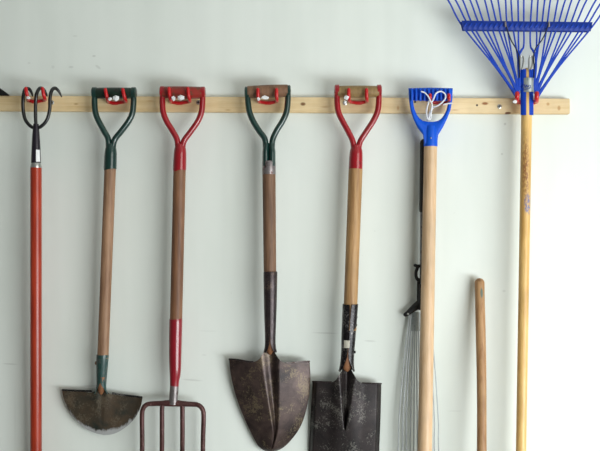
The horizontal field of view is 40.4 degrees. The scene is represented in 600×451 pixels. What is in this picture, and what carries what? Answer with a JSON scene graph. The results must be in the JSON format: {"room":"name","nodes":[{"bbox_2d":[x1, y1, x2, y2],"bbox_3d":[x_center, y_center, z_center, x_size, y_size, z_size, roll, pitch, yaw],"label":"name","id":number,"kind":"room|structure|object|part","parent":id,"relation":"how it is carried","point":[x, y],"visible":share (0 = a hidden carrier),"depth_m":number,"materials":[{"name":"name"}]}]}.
{"room":"garden tool shed","nodes":[
{"label":"garden tool shed","id":0,"kind":"room"},
{"bbox_2d":[0,0,599,450],"bbox_3d":[0.000,-0.100,2.260,6.000,2.600,0.120,0,0,0],"label":"wall","id":1,"kind":"structure","parent":0,"point":[223,47],"depth_m":2.20,"materials":[{"name":"white paint"}]},
{"bbox_2d":[229,85,309,450],"bbox_3d":[-0.082,0.119,2.155,0.218,0.980,0.070,0,0,0],"label":"shovel","id":2,"kind":"object","parent":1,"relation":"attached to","point":[272,394],"visible":0.99,"depth_m":2.15,"materials":[{"name":"brown wood"}]},
{"bbox_3d":[-0.081,0.467,2.164,0.217,0.286,0.052,0,0,0],"label":"blade","id":3,"kind":"part","parent":2,"relation":"part of","materials":[{"name":"brown metal"}]},
{"bbox_2d":[263,271,276,352],"bbox_3d":[-0.078,0.226,2.139,0.037,0.212,0.038,0,0,0],"label":"socket","id":4,"kind":"object","parent":2,"relation":"attached to","point":[269,277],"depth_m":2.13,"materials":[{"name":"black metal"}]},
{"bbox_2d":[0,96,569,114],"bbox_3d":[-0.254,-0.324,2.189,1.954,0.051,0.021,0,0,0],"label":"board","id":5,"kind":"object","parent":1,"relation":"attached to","point":[545,106],"visible":0.73,"depth_m":2.18,"materials":[{"name":"brown wood"}]},
{"bbox_2d":[0,89,8,95],"bbox_3d":[-0.852,-0.368,2.183,0.157,0.046,0.026,0,0,0],"label":"block","id":6,"kind":"object","parent":5,"relation":"on","point":[2,93],"visible":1,"depth_m":2.17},
{"bbox_2d":[24,87,46,103],"bbox_3d":[-0.694,-0.343,2.143,0.056,0.034,0.085,0,0,-14],"label":"hook","id":7,"kind":"object","parent":5,"relation":"attached to","point":[28,99],"visible":0.94,"depth_m":2.11,"materials":[{"name":"red plastic"}]},
{"bbox_2d":[21,86,61,450],"bbox_3d":[-0.681,0.262,2.147,0.088,1.258,0.061,0,0,19],"label":"hand cultivator","id":8,"kind":"object","parent":7,"relation":"hanging from","point":[35,167],"visible":0.94,"depth_m":2.14,"materials":[{"name":"red wood"}]},
{"bbox_2d":[31,124,40,162],"bbox_3d":[-0.693,-0.215,2.138,0.025,0.102,0.025,0,0,0],"label":"socket","id":9,"kind":"object","parent":8,"relation":"attached to","point":[35,149],"depth_m":2.13,"materials":[{"name":"black metal"}]},
{"bbox_2d":[104,88,127,104],"bbox_3d":[-0.484,-0.340,2.145,0.064,0.037,0.072,0,0,0],"label":"hook","id":10,"kind":"object","parent":5,"relation":"attached to","point":[115,98],"visible":1,"depth_m":2.12,"materials":[{"name":"red plastic"}]},
{"bbox_2d":[62,87,142,434],"bbox_3d":[-0.529,0.098,2.157,0.216,0.924,0.055,0,0,0],"label":"lawn edger","id":11,"kind":"object","parent":10,"relation":"hanging from","point":[102,412],"depth_m":2.15,"materials":[{"name":"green wood"}]},
{"bbox_2d":[94,355,108,393],"bbox_3d":[-0.526,0.395,2.165,0.034,0.106,0.043,0,0,-41],"label":"socket","id":12,"kind":"object","parent":11,"relation":"attached to","point":[101,362],"depth_m":2.15,"materials":[{"name":"teal metal"}]},
{"bbox_3d":[-0.529,0.494,2.176,0.215,0.132,0.013,0,0,0],"label":"blade","id":13,"kind":"part","parent":11,"relation":"part of","materials":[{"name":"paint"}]},
{"bbox_2d":[167,87,191,104],"bbox_3d":[-0.317,-0.342,2.145,0.065,0.039,0.072,0,0,0],"label":"hook","id":14,"kind":"object","parent":5,"relation":"attached to","point":[180,97],"visible":1,"depth_m":2.12,"materials":[{"name":"red plastic"}]},
{"bbox_2d":[140,86,205,450],"bbox_3d":[-0.338,0.213,2.160,0.181,1.160,0.064,0,0,0],"label":"fork","id":15,"kind":"object","parent":14,"relation":"hanging from","point":[179,158],"visible":0.98,"depth_m":2.14,"materials":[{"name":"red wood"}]},
{"bbox_2d":[169,319,181,386],"bbox_3d":[-0.328,0.337,2.150,0.036,0.184,0.034,0,0,0],"label":"socket","id":16,"kind":"object","parent":15,"relation":"attached to","point":[175,325],"depth_m":2.14,"materials":[{"name":"red metal"}]},
{"bbox_2d":[256,88,278,104],"bbox_3d":[-0.086,-0.341,2.146,0.060,0.036,0.071,0,0,0],"label":"hook","id":17,"kind":"object","parent":5,"relation":"attached to","point":[276,100],"visible":1,"depth_m":2.12,"materials":[{"name":"red plastic"}]},
{"bbox_2d":[344,88,368,104],"bbox_3d":[0.147,-0.337,2.145,0.070,0.043,0.072,0,0,0],"label":"hook","id":18,"kind":"object","parent":5,"relation":"attached to","point":[347,97],"visible":1,"depth_m":2.12,"materials":[{"name":"red plastic"}]},
{"bbox_2d":[428,93,450,104],"bbox_3d":[0.367,-0.333,2.148,0.067,0.022,0.066,0,0,0],"label":"hook","id":19,"kind":"object","parent":5,"relation":"attached to","point":[429,94],"visible":0.77,"depth_m":2.13,"materials":[{"name":"red plastic"}]},
{"bbox_2d":[408,88,452,450],"bbox_3d":[0.344,0.147,2.138,0.119,1.022,0.053,0,0,0],"label":"handle","id":20,"kind":"object","parent":19,"relation":"hanging from","point":[430,131],"visible":0.99,"depth_m":2.13,"materials":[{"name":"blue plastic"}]},
{"bbox_3d":[0.344,-0.286,2.146,0.119,0.156,0.036,0,0,0],"label":"handle","id":21,"kind":"part","parent":20,"relation":"part of","materials":[{"name":"blue plastic"}]},
{"bbox_2d":[421,91,452,121],"bbox_3d":[0.355,-0.287,2.148,0.083,0.128,0.066,0,0,0],"label":"string","id":22,"kind":"object","parent":19,"relation":"hanging from","point":[429,116],"visible":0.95,"depth_m":2.12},
{"bbox_2d":[513,91,538,104],"bbox_3d":[0.594,-0.331,2.140,0.066,0.033,0.095,0,0,16],"label":"hook","id":23,"kind":"object","parent":5,"relation":"attached to","point":[536,94],"visible":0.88,"depth_m":2.11,"materials":[{"name":"red plastic"}]},
{"bbox_2d":[447,0,599,450],"bbox_3d":[0.604,0.059,2.118,0.614,1.528,0.080,0,0,0],"label":"rake","id":24,"kind":"object","parent":23,"relation":"hanging from","point":[526,83],"visible":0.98,"depth_m":2.13,"materials":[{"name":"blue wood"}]},
{"bbox_3d":[0.584,-0.349,2.131,0.015,0.121,0.003,0,0,25],"label":"collar plate","id":25,"kind":"part","parent":24,"relation":"part of","materials":[{"name":"blue paint"}]},
{"bbox_3d":[0.605,-0.349,2.132,0.015,0.121,0.003,0,0,-26],"label":"collar plate","id":26,"kind":"part","parent":24,"relation":"part of","materials":[{"name":"blue paint"}]},
{"bbox_2d":[309,85,381,450],"bbox_3d":[0.119,0.171,2.156,0.198,1.083,0.079,0,0,0],"label":"shovel","id":27,"kind":"object","parent":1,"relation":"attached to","point":[345,411],"visible":1,"depth_m":2.15,"materials":[{"name":"brown wood"}]},
{"bbox_3d":[0.119,0.544,2.169,0.197,0.335,0.054,0,0,0],"label":"blade","id":28,"kind":"part","parent":27,"relation":"part of","materials":[{"name":"black metal"}]},
{"bbox_2d":[338,304,357,371],"bbox_3d":[0.127,0.294,2.140,0.053,0.176,0.041,0,0,28],"label":"socket","id":29,"kind":"object","parent":27,"relation":"attached to","point":[349,311],"depth_m":2.12,"materials":[{"name":"black metal"}]},
{"bbox_2d":[397,139,438,450],"bbox_3d":[0.316,0.303,2.178,0.145,1.072,0.030,0,0,0],"label":"rake","id":30,"kind":"object","parent":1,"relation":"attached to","point":[414,317],"visible":0.59,"depth_m":2.17,"materials":[{"name":"black metal"}]},
{"bbox_3d":[0.312,0.257,2.179,0.032,0.051,0.004,0,0,0],"label":"tine plate","id":31,"kind":"part","parent":30,"relation":"part of","materials":[{"name":"metal"}]},
{"bbox_3d":[0.315,0.129,2.178,0.024,0.054,0.011,0,0,-8],"label":"locking lever","id":32,"kind":"part","parent":30,"relation":"part of","materials":[{"name":"black metal"}]},
{"bbox_3d":[0.000,1.250,0.300,6.000,0.100,4.160,0,0,0],"label":"floor","id":33,"kind":"structure","parent":0,"visible":0},
{"bbox_2d":[475,278,486,450],"bbox_3d":[0.468,0.671,2.091,0.029,1.061,0.198,0,0,8],"label":"wooden pole","id":34,"kind":"object","parent":33,"relation":"on","point":[480,325],"visible":1,"depth_m":2.13,"materials":[{"name":"brown wood"}]}
]}

